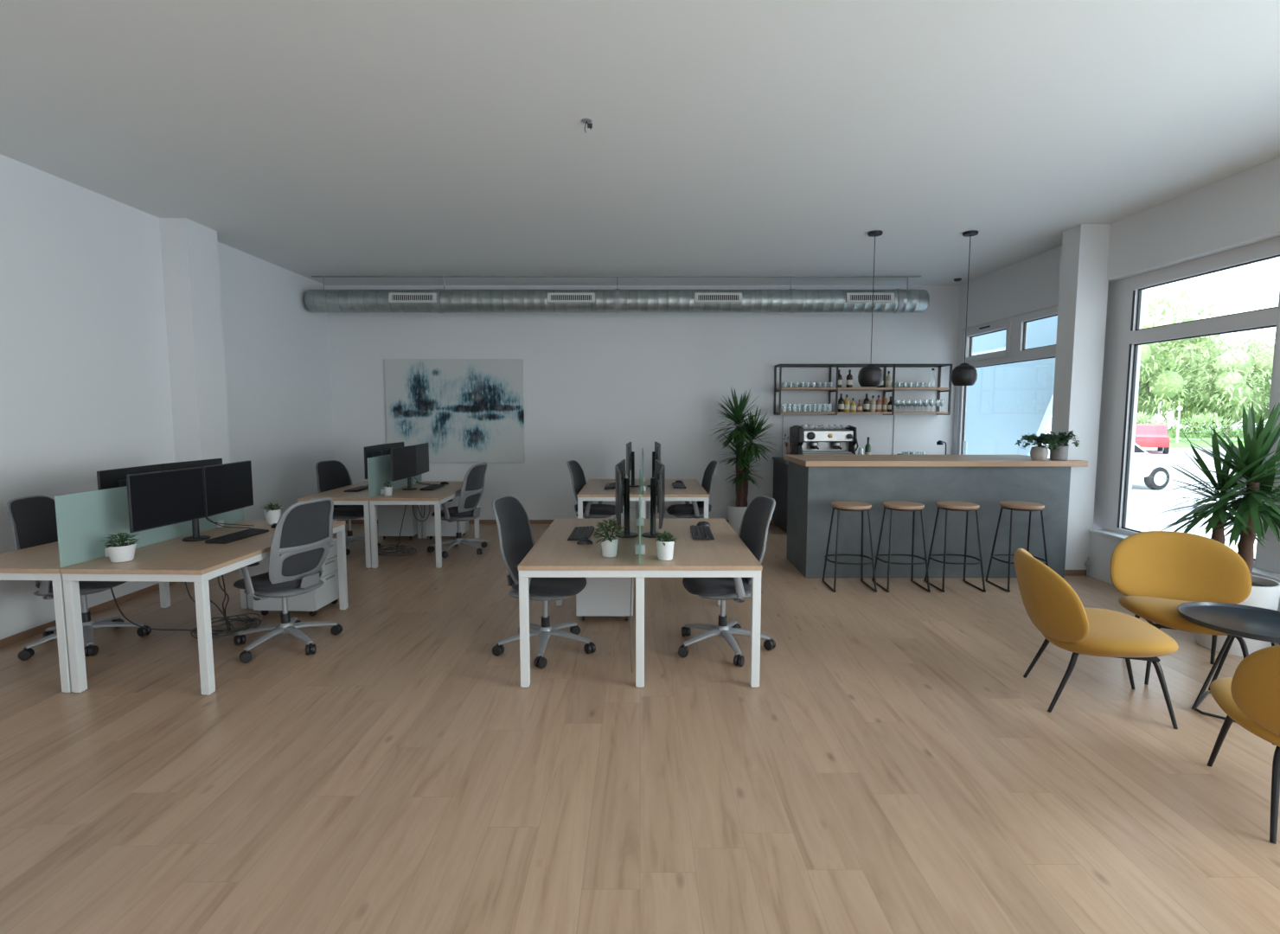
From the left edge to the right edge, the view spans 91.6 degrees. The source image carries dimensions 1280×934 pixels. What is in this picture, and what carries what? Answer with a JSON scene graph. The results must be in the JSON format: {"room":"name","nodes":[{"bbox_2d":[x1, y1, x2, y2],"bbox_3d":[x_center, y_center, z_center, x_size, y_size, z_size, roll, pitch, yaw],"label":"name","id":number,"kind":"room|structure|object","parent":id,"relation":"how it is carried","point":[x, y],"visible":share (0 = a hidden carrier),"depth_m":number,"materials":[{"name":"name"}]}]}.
{"room":"open-plan office","nodes":[
{"label":"open-plan office","id":0,"kind":"room"},
{"bbox_2d":[0,153,336,639],"bbox_3d":[-4.680,-0.316,2.708,0.440,3.430,12.650,0,5,0],"label":"wall","id":1,"kind":"structure","parent":0,"point":[85,378],"depth_m":5.23,"materials":[{"name":"white paint"}]},
{"bbox_2d":[0,582,178,648],"bbox_3d":[-4.452,1.501,1.313,0.015,0.058,9.550,0,5,0],"label":"baseboard","id":2,"kind":"structure","parent":1,"relation":"attached to","point":[5,642],"depth_m":5.07,"materials":[{"name":"brown wood"}]},
{"bbox_2d":[159,217,230,580],"bbox_3d":[-4.335,-0.621,6.139,0.249,3.429,0.420,0,5,0],"label":"column","id":3,"kind":"structure","parent":1,"relation":"attached to","point":[189,248],"depth_m":5.94,"materials":[{"name":"white paint"}]},
{"bbox_2d":[0,524,1279,933],"bbox_3d":[0.000,1.452,2.865,9.800,0.120,13.050,0,5,0],"label":"floor","id":4,"kind":"structure","parent":0,"point":[892,765],"depth_m":2.83,"materials":[{"name":"brown wood"}]},
{"bbox_2d":[6,495,151,660],"bbox_3d":[-3.936,0.728,4.405,0.696,1.050,0.687,-1,5,-7],"label":"chair","id":5,"kind":"object","parent":4,"relation":"on","point":[32,519],"visible":0.45,"depth_m":4.28,"materials":[{"name":"grey plastic"}]},
{"bbox_2d":[0,519,248,692],"bbox_3d":[-3.672,0.881,4.418,0.748,0.742,1.620,0,5,2],"label":"office desk","id":6,"kind":"object","parent":4,"relation":"on","point":[41,562],"visible":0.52,"depth_m":3.63,"materials":[{"name":"brown wood"}]},
{"bbox_2d":[54,486,244,567],"bbox_3d":[-3.307,0.304,4.354,0.060,0.418,1.580,0,5,2],"label":"screen","id":7,"kind":"object","parent":6,"relation":"on","point":[84,520],"visible":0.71,"depth_m":3.83,"materials":[{"name":"fabric"}]},
{"bbox_2d":[96,458,222,490],"bbox_3d":[-3.462,0.232,4.624,0.166,0.513,1.138,0,5,2],"label":"monitor","id":8,"kind":"object","parent":6,"relation":"on","point":[116,477],"visible":0.13,"depth_m":4.34,"materials":[{"name":"black plastic"}]},
{"bbox_2d":[59,519,348,695],"bbox_3d":[-2.878,0.884,4.390,0.833,0.742,1.620,0,5,2],"label":"office desk","id":9,"kind":"object","parent":4,"relation":"on","point":[198,562],"visible":0.94,"depth_m":3.64,"materials":[{"name":"brown wood"}]},
{"bbox_2d":[100,531,139,563],"bbox_3d":[-3.127,0.476,3.746,0.196,0.182,0.183,2,5,18],"label":"potted plant","id":10,"kind":"object","parent":9,"relation":"on","point":[119,551],"visible":1,"depth_m":3.71,"materials":[{"name":"green plant"}]},
{"bbox_2d":[108,575,235,634],"bbox_3d":[-3.070,0.905,4.321,0.708,0.689,0.658,0,5,0],"label":"cable","id":11,"kind":"object","parent":9,"relation":"hanging from","point":[223,613],"visible":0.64,"depth_m":4.15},
{"bbox_2d":[126,460,253,541],"bbox_3d":[-3.131,0.254,4.373,0.166,0.513,1.138,0,5,2],"label":"monitor","id":12,"kind":"object","parent":9,"relation":"on","point":[157,499],"visible":1,"depth_m":4.23,"materials":[{"name":"black plastic"}]},
{"bbox_2d":[204,528,268,543],"bbox_3d":[-2.878,0.491,4.466,0.150,0.024,0.440,0,5,5],"label":"keyboard","id":13,"kind":"object","parent":9,"relation":"on","point":[232,537],"visible":1,"depth_m":4.42,"materials":[{"name":"black plastic"}]},
{"bbox_2d":[262,502,283,524],"bbox_3d":[-2.951,0.366,5.003,0.165,0.179,0.169,3,6,33],"label":"potted plant","id":14,"kind":"object","parent":9,"relation":"on","point":[272,515],"visible":0.98,"depth_m":4.96,"materials":[{"name":"green plant"}]},
{"bbox_2d":[190,613,261,639],"bbox_3d":[-3.101,1.190,4.652,0.408,0.081,0.514,0,5,0],"label":"cable tangle","id":15,"kind":"object","parent":4,"relation":"on","point":[247,618],"visible":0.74,"depth_m":4.67,"materials":[{"name":"plastic"}]},
{"bbox_2d":[233,497,342,663],"bbox_3d":[-2.505,0.734,4.338,0.696,1.050,0.687,2,5,19],"label":"chair","id":16,"kind":"object","parent":4,"relation":"on","point":[303,535],"visible":0.93,"depth_m":4.23,"materials":[{"name":"grey metal"}]},
{"bbox_2d":[250,537,339,616],"bbox_3d":[-2.819,0.906,5.160,0.532,0.560,0.420,0,5,3],"label":"drawer pedestal","id":17,"kind":"object","parent":4,"relation":"on","point":[311,601],"visible":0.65,"depth_m":4.98,"materials":[{"name":"white laminate"}]},
{"bbox_2d":[315,460,380,555],"bbox_3d":[-3.465,0.458,7.443,0.696,1.050,0.687,2,5,21],"label":"chair","id":18,"kind":"object","parent":4,"relation":"on","point":[330,474],"visible":0.49,"depth_m":7.42,"materials":[{"name":"fabric"}]},
{"bbox_2d":[297,480,422,568],"bbox_3d":[-3.193,0.625,7.304,0.733,0.742,1.600,0,5,0],"label":"office desk","id":19,"kind":"object","parent":4,"relation":"on","point":[339,497],"visible":0.59,"depth_m":6.54,"materials":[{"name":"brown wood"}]},
{"bbox_2d":[363,441,404,479],"bbox_3d":[-2.985,-0.015,7.408,0.166,0.513,1.138,0,5,0],"label":"monitor","id":20,"kind":"object","parent":19,"relation":"on","point":[384,449],"visible":0.24,"depth_m":7.17,"materials":[{"name":"black plastic"}]},
{"bbox_2d":[367,454,422,498],"bbox_3d":[-2.825,0.047,7.253,0.060,0.418,1.560,0,5,0],"label":"screen","id":21,"kind":"object","parent":19,"relation":"on","point":[379,468],"visible":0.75,"depth_m":6.78,"materials":[{"name":"fabric"}]},
{"bbox_2d":[377,544,416,556],"bbox_3d":[-2.869,0.962,7.209,0.525,0.086,0.368,0,5,0],"label":"cable tangle","id":22,"kind":"object","parent":4,"relation":"on","point":[389,548],"visible":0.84,"depth_m":7.15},
{"bbox_2d":[377,505,417,539],"bbox_3d":[-3.120,0.635,8.154,0.440,0.570,0.432,0,5,0],"label":"drawer pedestal","id":23,"kind":"object","parent":4,"relation":"on","point":[390,517],"visible":0.48,"depth_m":7.94,"materials":[{"name":"metal"}]},
{"bbox_2d":[368,480,479,568],"bbox_3d":[-2.457,0.625,7.304,0.733,0.742,1.600,0,5,0],"label":"office desk","id":24,"kind":"object","parent":4,"relation":"on","point":[436,497],"visible":0.84,"depth_m":6.54,"materials":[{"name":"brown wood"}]},
{"bbox_2d":[382,480,392,496],"bbox_3d":[-2.704,0.224,6.662,0.146,0.169,0.149,-3,6,-34],"label":"potted plant","id":25,"kind":"object","parent":24,"relation":"on","point":[387,490],"visible":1,"depth_m":6.64,"materials":[{"name":"green plant"}]},
{"bbox_2d":[390,442,428,490],"bbox_3d":[-2.665,0.005,7.179,0.166,0.513,1.138,0,5,0],"label":"monitor","id":26,"kind":"object","parent":24,"relation":"on","point":[406,462],"visible":1,"depth_m":7.03,"materials":[{"name":"black plastic"}]},
{"bbox_2d":[396,505,430,552],"bbox_3d":[-2.609,0.651,7.134,0.389,0.682,0.113,0,5,0],"label":"hanging cable","id":27,"kind":"object","parent":24,"relation":"hanging from","point":[406,505],"visible":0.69,"depth_m":7.17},
{"bbox_2d":[419,484,444,490],"bbox_3d":[-2.440,0.237,7.330,0.150,0.024,0.440,0,5,0],"label":"keyboard","id":28,"kind":"object","parent":24,"relation":"on","point":[432,487],"visible":1,"depth_m":7.26,"materials":[{"name":"black plastic"}]},
{"bbox_2d":[424,495,468,539],"bbox_3d":[-2.520,0.635,8.154,0.440,0.570,0.432,0,5,0],"label":"drawer pedestal","id":29,"kind":"object","parent":4,"relation":"on","point":[448,528],"visible":0.41,"depth_m":7.95,"materials":[{"name":"metal"}]},
{"bbox_2d":[427,462,487,557],"bbox_3d":[-2.133,0.474,7.267,0.696,1.050,0.687,1,5,14],"label":"chair","id":30,"kind":"object","parent":4,"relation":"on","point":[473,483],"visible":0.96,"depth_m":7.16,"materials":[{"name":"fabric"}]},
{"bbox_2d":[491,495,595,668],"bbox_3d":[-0.639,0.740,4.275,0.701,1.050,0.700,1,5,13],"label":"chair","id":31,"kind":"object","parent":4,"relation":"on","point":[515,536],"visible":0.79,"depth_m":4.24,"materials":[{"name":"grey plastic"}]},
{"bbox_2d":[566,460,615,518],"bbox_3d":[-0.528,0.452,7.513,0.696,1.050,0.687,1,5,12],"label":"chair","id":32,"kind":"object","parent":4,"relation":"on","point":[599,510],"visible":0.57,"depth_m":7.42,"materials":[{"name":"grey plastic"}]},
{"bbox_2d":[576,577,633,620],"bbox_3d":[-0.275,0.916,5.057,0.440,0.560,0.472,0,5,0],"label":"drawer pedestal","id":33,"kind":"object","parent":4,"relation":"on","point":[600,596],"visible":0.41,"depth_m":4.83,"materials":[{"name":"metal"}]},
{"bbox_2d":[602,500,636,518],"bbox_3d":[-0.260,0.645,8.103,0.420,0.560,0.432,0,5,0],"label":"drawer pedestal","id":34,"kind":"object","parent":4,"relation":"on","point":[632,503],"visible":0.2,"depth_m":7.89,"materials":[{"name":"metal"}]},
{"bbox_2d":[517,518,762,687],"bbox_3d":[0.000,0.876,4.480,1.430,0.742,1.630,0,5,0],"label":"desk","id":35,"kind":"object","parent":4,"relation":"on","point":[553,555],"visible":0.98,"depth_m":3.72,"materials":[{"name":"brown wood"}]},
{"bbox_2d":[567,525,594,540],"bbox_3d":[-0.430,0.483,4.561,0.150,0.024,0.440,0,5,1],"label":"keyboard","id":36,"kind":"object","parent":35,"relation":"on","point":[579,533],"visible":0.98,"depth_m":4.51,"materials":[{"name":"black plastic"}]},
{"bbox_2d":[591,516,626,557],"bbox_3d":[-0.185,0.429,3.877,0.220,0.254,0.213,1,5,8],"label":"potted plant","id":37,"kind":"object","parent":35,"relation":"on","point":[609,544],"visible":1,"depth_m":3.84,"materials":[{"name":"green plant"}]},
{"bbox_2d":[614,459,638,537],"bbox_3d":[-0.095,0.243,4.499,0.166,0.513,1.138,0,5,0],"label":"monitor","id":38,"kind":"object","parent":35,"relation":"on","point":[622,484],"visible":0.98,"depth_m":4.47,"materials":[{"name":"black plastic"}]},
{"bbox_2d":[635,469,644,564],"bbox_3d":[0.000,0.298,4.429,0.060,0.418,1.590,0,5,0],"label":"screen","id":39,"kind":"object","parent":35,"relation":"on","point":[639,547],"visible":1,"depth_m":3.93,"materials":[{"name":"green glass"}]},
{"bbox_2d":[641,459,665,537],"bbox_3d":[0.095,0.243,4.499,0.166,0.513,1.138,0,5,0],"label":"monitor","id":40,"kind":"object","parent":35,"relation":"on","point":[657,484],"visible":0.96,"depth_m":4.47,"materials":[{"name":"black plastic"}]},
{"bbox_2d":[653,530,678,560],"bbox_3d":[0.161,0.480,3.796,0.161,0.165,0.154,4,6,35],"label":"potted plant","id":41,"kind":"object","parent":35,"relation":"on","point":[665,543],"visible":1,"depth_m":3.76,"materials":[{"name":"green plant"}]},
{"bbox_2d":[690,524,714,539],"bbox_3d":[0.455,0.480,4.591,0.150,0.024,0.440,0,5,2],"label":"keyboard","id":42,"kind":"object","parent":35,"relation":"on","point":[698,533],"visible":1,"depth_m":4.52,"materials":[{"name":"black plastic"}]},
{"bbox_2d":[577,479,709,518],"bbox_3d":[0.035,0.601,7.573,1.430,0.742,1.580,0,5,0],"label":"desk","id":43,"kind":"object","parent":4,"relation":"on","point":[594,489],"visible":0.41,"depth_m":6.87,"materials":[{"name":"brown wood"}]},
{"bbox_2d":[626,441,639,486],"bbox_3d":[-0.085,-0.022,7.478,0.166,0.513,1.138,0,5,0],"label":"monitor","id":44,"kind":"object","parent":43,"relation":"on","point":[630,454],"visible":0.9,"depth_m":7.45,"materials":[{"name":"black plastic"}]},
{"bbox_2d":[646,441,660,486],"bbox_3d":[0.165,-0.022,7.478,0.166,0.513,1.138,0,5,0],"label":"monitor","id":45,"kind":"object","parent":43,"relation":"on","point":[656,454],"visible":0.51,"depth_m":7.45,"materials":[{"name":"black plastic"}]},
{"bbox_2d":[648,500,681,518],"bbox_3d":[0.320,0.645,8.103,0.420,0.560,0.432,0,5,0],"label":"drawer pedestal","id":46,"kind":"object","parent":4,"relation":"on","point":[667,503],"visible":0.12,"depth_m":7.89,"materials":[{"name":"metal"}]},
{"bbox_2d":[666,460,718,518],"bbox_3d":[0.606,0.456,7.466,0.696,1.050,0.687,-1,5,-6],"label":"chair","id":47,"kind":"object","parent":4,"relation":"on","point":[695,509],"visible":0.56,"depth_m":7.42,"materials":[{"name":"fabric"}]},
{"bbox_2d":[678,495,775,666],"bbox_3d":[0.582,0.739,4.279,0.696,1.050,0.687,-1,5,-9],"label":"chair","id":48,"kind":"object","parent":4,"relation":"on","point":[754,526],"visible":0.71,"depth_m":4.25,"materials":[{"name":"grey plastic"}]},
{"bbox_2d":[708,387,777,533],"bbox_3d":[1.395,-0.114,8.490,1.082,2.003,0.931,0,5,0],"label":"yucca","id":49,"kind":"object","parent":4,"relation":"on","point":[740,434],"visible":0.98,"depth_m":8.40,"materials":[{"name":"green plant"}]},
{"bbox_2d":[727,503,748,533],"bbox_3d":[1.370,0.705,8.556,0.330,0.360,0.330,0,5,0],"label":"planter","id":50,"kind":"object","parent":49,"relation":"on","point":[736,511],"depth_m":8.43,"materials":[{"name":"white ceramic"}]},
{"bbox_2d":[772,456,788,533],"bbox_3d":[3.220,0.381,8.674,2.600,0.985,0.852,0,5,0],"label":"cabinet","id":51,"kind":"object","parent":4,"relation":"on","point":[780,465],"depth_m":8.60,"materials":[{"name":"stone"}]},
{"bbox_2d":[772,456,788,464],"bbox_3d":[3.220,-0.093,8.637,2.600,0.035,0.842,0,5,0],"label":"countertop","id":52,"kind":"structure","parent":51,"relation":"on","point":[781,459],"depth_m":8.67,"materials":[{"name":"stone"}]},
{"bbox_2d":[789,425,858,454],"bbox_3d":[2.485,-0.331,8.453,0.770,0.470,0.622,0,5,0],"label":"espresso machine","id":53,"kind":"object","parent":51,"relation":"on","point":[820,441],"visible":0.82,"depth_m":8.29,"materials":[{"name":"metal"}]},
{"bbox_2d":[821,500,876,592],"bbox_3d":[1.960,0.732,5.818,0.430,0.792,0.386,0,5,0],"label":"bar stool","id":54,"kind":"object","parent":4,"relation":"on","point":[840,505],"visible":1,"depth_m":5.70,"materials":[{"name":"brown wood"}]},
{"bbox_2d":[871,500,930,592],"bbox_3d":[2.445,0.732,5.818,0.430,0.792,0.386,0,5,0],"label":"bar stool","id":55,"kind":"object","parent":4,"relation":"on","point":[892,505],"visible":0.99,"depth_m":5.70,"materials":[{"name":"black metal"}]},
{"bbox_2d":[784,454,1087,577],"bbox_3d":[2.965,0.482,6.516,2.730,1.165,0.905,0,5,0],"label":"bar counter","id":56,"kind":"object","parent":4,"relation":"on","point":[815,482],"depth_m":6.11,"materials":[{"name":"stone"}]},
{"bbox_2d":[1014,431,1059,460],"bbox_3d":[3.894,-0.208,6.100,0.396,0.282,0.279,3,6,26],"label":"potted fern","id":57,"kind":"object","parent":56,"relation":"on","point":[1040,452],"visible":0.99,"depth_m":6.07,"materials":[{"name":"green plant"}]},
{"bbox_2d":[1030,446,1048,460],"bbox_3d":[3.930,-0.135,6.132,0.156,0.130,0.156,0,5,0],"label":"flower pot","id":58,"kind":"object","parent":57,"relation":"on","point":[1036,452],"depth_m":6.08,"materials":[{"name":"beige ceramic"}]},
{"bbox_2d":[1036,429,1079,460],"bbox_3d":[4.094,-0.217,6.085,0.361,0.302,0.315,4,6,35],"label":"potted fern","id":59,"kind":"object","parent":56,"relation":"on","point":[1062,454],"visible":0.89,"depth_m":6.05,"materials":[{"name":"green plant"}]},
{"bbox_2d":[1050,445,1068,460],"bbox_3d":[4.115,-0.138,6.112,0.144,0.140,0.144,0,5,0],"label":"flower pot","id":60,"kind":"object","parent":59,"relation":"on","point":[1062,454],"depth_m":6.05,"materials":[{"name":"grey ceramic"}]},
{"bbox_2d":[923,500,985,592],"bbox_3d":[2.950,0.732,5.818,0.430,0.792,0.386,0,5,0],"label":"bar stool","id":61,"kind":"object","parent":4,"relation":"on","point":[948,505],"visible":1,"depth_m":5.71,"materials":[{"name":"black metal"}]},
{"bbox_2d":[985,500,1048,592],"bbox_3d":[3.545,0.732,5.818,0.430,0.792,0.386,0,5,0],"label":"bar stool","id":62,"kind":"object","parent":4,"relation":"on","point":[1013,505],"visible":0.8,"depth_m":5.71,"materials":[{"name":"black metal"}]},
{"bbox_2d":[1013,548,1178,729],"bbox_3d":[2.537,0.916,3.514,0.760,0.841,0.714,2,6,23],"label":"lounge chair","id":63,"kind":"object","parent":4,"relation":"on","point":[1052,604],"visible":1,"depth_m":3.34,"materials":[{"name":"yellow fabric"}]},
{"bbox_2d":[1040,607,1178,657],"bbox_3d":[2.618,0.945,3.507,0.600,0.160,0.673,2,5,17],"label":"seat cushion","id":64,"kind":"object","parent":63,"relation":"on","point":[1110,633],"depth_m":3.31,"materials":[{"name":"yellow fabric"}]},
{"bbox_2d":[1110,531,1251,684],"bbox_3d":[3.433,0.881,3.908,0.714,0.841,0.760,2,5,19],"label":"lounge chair","id":65,"kind":"object","parent":4,"relation":"on","point":[1156,572],"visible":0.75,"depth_m":4.06,"materials":[{"name":"yellow fabric"}]},
{"bbox_2d":[1118,595,1228,635],"bbox_3d":[3.385,0.915,3.845,0.673,0.160,0.600,2,6,25],"label":"seat cushion","id":66,"kind":"object","parent":65,"relation":"on","point":[1161,611],"depth_m":3.80,"materials":[{"name":"yellow fabric"}]},
{"bbox_2d":[1143,403,1279,656],"bbox_3d":[4.023,0.407,4.240,0.998,1.718,1.081,0,5,3],"label":"yucca","id":67,"kind":"object","parent":4,"relation":"on","point":[1253,479],"visible":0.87,"depth_m":4.18,"materials":[{"name":"green plant"}]},
{"bbox_2d":[1195,575,1279,656],"bbox_3d":[4.130,1.016,4.327,0.430,0.490,0.430,0,5,0],"label":"planter","id":68,"kind":"object","parent":67,"relation":"on","point":[1265,592],"depth_m":4.15,"materials":[{"name":"white ceramic"}]},
{"bbox_2d":[1177,601,1279,723],"bbox_3d":[3.353,1.086,3.430,0.651,0.505,0.638,0,5,0],"label":"coffee table","id":69,"kind":"object","parent":4,"relation":"on","point":[1234,620],"visible":0.92,"depth_m":3.47,"materials":[{"name":"black metal"}]},
{"bbox_2d":[1177,601,1279,643],"bbox_3d":[3.360,0.851,3.409,0.638,0.032,0.638,0,5,0],"label":"tabletop","id":70,"kind":"object","parent":69,"relation":"on","point":[1253,623],"depth_m":3.49,"materials":[{"name":"metal"}]},
{"bbox_2d":[1207,645,1279,844],"bbox_3d":[2.717,1.009,2.464,0.714,0.841,0.760,2,5,19],"label":"lounge chair","id":71,"kind":"object","parent":4,"relation":"on","point":[1251,698],"visible":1,"depth_m":2.41,"materials":[{"name":"yellow fabric"}]},
{"bbox_2d":[1209,677,1279,747],"bbox_3d":[2.765,1.032,2.533,0.673,0.160,0.600,2,6,25],"label":"seat cushion","id":72,"kind":"object","parent":71,"relation":"on","point":[1267,727],"depth_m":2.49,"materials":[{"name":"yellow fabric"}]},
{"bbox_2d":[0,0,1279,285],"bbox_3d":[0.000,-2.149,2.545,9.800,0.250,13.050,0,5,0],"label":"ceiling","id":73,"kind":"structure","parent":0,"point":[315,137],"depth_m":3.89,"materials":[{"name":"paint"}]},
{"bbox_2d":[304,275,929,313],"bbox_3d":[-0.300,-2.291,8.270,8.200,0.479,0.329,0,5,0],"label":"ventilation duct","id":74,"kind":"object","parent":73,"relation":"hanging from","point":[617,300],"visible":1,"depth_m":8.16,"materials":[{"name":"grey metal"}]},
{"bbox_2d":[388,293,436,302],"bbox_3d":[-2.968,-2.210,8.138,0.620,0.127,0.051,0,5,0],"label":"air vent","id":75,"kind":"object","parent":74,"relation":"attached to","point":[393,297],"depth_m":8.12,"materials":[{"name":"metal"}]},
{"bbox_2d":[547,293,595,302],"bbox_3d":[-0.897,-2.210,8.138,0.620,0.127,0.051,0,5,0],"label":"air vent","id":76,"kind":"object","parent":74,"relation":"attached to","point":[552,297],"depth_m":8.12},
{"bbox_2d":[694,293,742,302],"bbox_3d":[1.024,-2.210,8.138,0.620,0.127,0.051,0,5,0],"label":"air vent","id":77,"kind":"object","parent":74,"relation":"attached to","point":[699,297],"depth_m":8.12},
{"bbox_2d":[845,293,894,302],"bbox_3d":[3.008,-2.210,8.138,0.620,0.127,0.051,0,5,0],"label":"air vent","id":78,"kind":"object","parent":74,"relation":"attached to","point":[850,297],"depth_m":8.12,"materials":[{"name":"metal"}]},
{"bbox_2d":[857,230,883,386],"bbox_3d":[2.355,-1.587,6.304,0.244,1.534,0.242,0,5,0],"label":"pendant lamp","id":79,"kind":"object","parent":73,"relation":"hanging from","point":[871,374],"visible":1,"depth_m":6.27,"materials":[{"name":"black metal"}]},
{"bbox_2d":[950,230,978,385],"bbox_3d":[3.310,-1.592,6.304,0.244,1.524,0.242,0,5,0],"label":"pendant lamp","id":80,"kind":"object","parent":73,"relation":"hanging from","point":[964,374],"visible":1,"depth_m":6.27,"materials":[{"name":"black metal"}]},
{"bbox_2d":[326,285,959,520],"bbox_3d":[-0.163,-0.885,9.107,9.475,3.430,0.200,0,5,0],"label":"wall","id":81,"kind":"structure","parent":0,"point":[595,384],"depth_m":8.97,"materials":[{"name":"white paint"}]},
{"bbox_2d":[384,358,524,462],"bbox_3d":[-2.670,-0.804,8.994,1.980,1.490,0.040,0,5,0],"label":"canvas painting","id":82,"kind":"object","parent":81,"relation":"attached to","point":[465,410],"visible":0.8,"depth_m":8.97},
{"bbox_2d":[337,519,774,524],"bbox_3d":[0.045,0.804,9.150,8.980,0.058,0.015,0,5,0],"label":"baseboard","id":83,"kind":"structure","parent":81,"relation":"attached to","point":[353,521],"depth_m":9.14,"materials":[{"name":"brown wood"}]},
{"bbox_2d":[774,364,952,415],"bbox_3d":[3.127,-1.092,8.810,2.385,0.705,0.345,0,5,0],"label":"wall shelf","id":84,"kind":"object","parent":81,"relation":"attached to","point":[836,388],"visible":1,"depth_m":8.67,"materials":[{"name":"black metal"}]},
{"bbox_2d":[863,393,870,411],"bbox_3d":[3.200,-0.907,8.794,0.086,0.257,0.086,0,5,0],"label":"bottle","id":85,"kind":"object","parent":84,"relation":"on","point":[867,402],"visible":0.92,"depth_m":8.77,"materials":[{"name":"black glass"}]},
{"bbox_2d":[952,156,1279,645],"bbox_3d":[4.675,-0.316,2.708,0.350,3.430,12.650,0,5,0],"label":"wall","id":86,"kind":"structure","parent":0,"point":[1242,208],"depth_m":5.67,"materials":[{"name":"white paint"}]},
{"bbox_2d":[957,305,1058,454],"bbox_3d":[4.588,-0.723,7.741,0.105,2.250,2.350,0,5,0],"label":"window","id":87,"kind":"structure","parent":86,"relation":"in","point":[1016,327],"depth_m":7.76,"materials":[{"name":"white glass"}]},
{"bbox_2d":[1064,569,1086,575],"bbox_3d":[4.370,1.062,6.251,0.260,0.058,0.015,0,5,0],"label":"baseboard","id":88,"kind":"structure","parent":86,"relation":"attached to","point":[1067,572],"depth_m":6.24,"materials":[{"name":"brown wood"}]},
{"bbox_2d":[1049,224,1110,569],"bbox_3d":[4.370,-0.629,6.239,0.300,3.429,0.260,0,5,0],"label":"column","id":89,"kind":"structure","parent":86,"relation":"attached to","point":[1084,284],"depth_m":6.11,"materials":[{"name":"white paint"}]},
{"bbox_2d":[1088,529,1279,582],"bbox_3d":[4.570,1.039,1.608,0.200,0.025,9.220,0,5,0],"label":"windowsill","id":90,"kind":"structure","parent":86,"relation":"attached to","point":[1256,572],"depth_m":4.64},
{"bbox_2d":[1104,236,1279,568],"bbox_3d":[4.644,-0.519,5.305,0.072,2.425,1.540,0,5,0],"label":"window","id":91,"kind":"structure","parent":86,"relation":"in","point":[1129,335],"depth_m":5.78,"materials":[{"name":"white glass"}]},
{"label":"outside","id":92,"kind":"structure","parent":0,"visible":0},
{"bbox_2d":[1128,422,1266,558],"bbox_3d":[67.450,-0.465,30.077,125.100,0.120,180.000,0,5,0],"label":"ground","id":93,"kind":"structure","parent":92,"point":[1146,502],"depth_m":15.24,"materials":[{"name":"concrete"}]},
{"bbox_2d":[1134,423,1170,454],"bbox_3d":[26.902,-1.555,33.196,1.770,1.500,4.291,4,6,35],"label":"parked car","id":94,"kind":"object","parent":93,"relation":"on","point":[1147,435],"visible":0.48,"depth_m":31.78,"materials":[{"name":"red paint"}]},
{"bbox_2d":[1132,442,1183,490],"bbox_3d":[12.746,-0.174,17.653,4.291,1.500,1.770,-1,5,-8],"label":"parked car","id":95,"kind":"object","parent":93,"relation":"on","point":[1147,464],"visible":0.2,"depth_m":16.99,"materials":[{"name":"white paint"}]},
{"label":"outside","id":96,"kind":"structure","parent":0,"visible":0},
{"bbox_2d":[1141,428,1244,447],"bbox_3d":[65.000,-2.852,55.967,90.000,0.050,38.000,0,5,0],"label":"ground","id":97,"kind":"structure","parent":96,"point":[1173,444],"depth_m":45.32,"materials":[{"name":"green plant"}]},
{"bbox_2d":[1136,410,1173,441],"bbox_3d":[35.606,-2.865,44.717,4.505,2.411,4.446,0,5,0],"label":"bush","id":98,"kind":"object","parent":97,"relation":"on","point":[1141,415],"visible":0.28,"depth_m":44.17,"materials":[{"name":"green plant"}]},
{"bbox_2d":[1136,320,1205,423],"bbox_3d":[40.903,-7.111,51.437,7.844,10.167,8.142,1,5,8],"label":"leafy tree","id":99,"kind":"object","parent":97,"relation":"on","point":[1157,383],"visible":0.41,"depth_m":49.52,"materials":[{"name":"green plant"}]},
{"bbox_2d":[1143,287,1235,423],"bbox_3d":[49.916,-9.973,61.424,12.647,14.683,13.009,4,6,37],"label":"leafy tree","id":100,"kind":"object","parent":97,"relation":"on","point":[1159,320],"visible":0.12,"depth_m":58.32,"materials":[{"name":"green plant"}]},
{"bbox_2d":[1167,411,1243,442],"bbox_3d":[40.393,-2.800,44.450,4.630,2.330,4.693,0,5,0],"label":"bush","id":101,"kind":"object","parent":97,"relation":"on","point":[1205,417],"visible":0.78,"depth_m":44.01,"materials":[{"name":"green plant"}]},
{"bbox_2d":[1155,320,1268,434],"bbox_3d":[52.403,-8.191,58.349,8.628,11.184,8.957,0,5,4],"label":"leafy tree","id":102,"kind":"object","parent":97,"relation":"on","point":[1184,412],"visible":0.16,"depth_m":57.62,"materials":[{"name":"green plant"}]},
{"bbox_2d":[1177,328,1275,437],"bbox_3d":[47.997,-6.481,50.691,8.030,9.063,7.807,0,5,-3],"label":"leafy tree","id":103,"kind":"object","parent":97,"relation":"on","point":[1231,380],"visible":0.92,"depth_m":49.40,"materials":[{"name":"green plant"}]},
{"bbox_2d":[1237,339,1274,429],"bbox_3d":[59.948,-7.294,57.534,8.197,9.516,8.432,-5,7,-42],"label":"leafy tree","id":104,"kind":"object","parent":97,"relation":"on","point":[1264,415],"visible":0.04,"depth_m":57.36,"materials":[{"name":"green plant"}]},
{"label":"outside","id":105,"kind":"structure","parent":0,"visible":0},
{"bbox_2d":[964,315,1057,455],"bbox_3d":[5.670,-1.259,13.773,0.100,3.550,12.340,0,5,0],"label":"wall","id":106,"kind":"structure","parent":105,"point":[1006,402],"depth_m":9.46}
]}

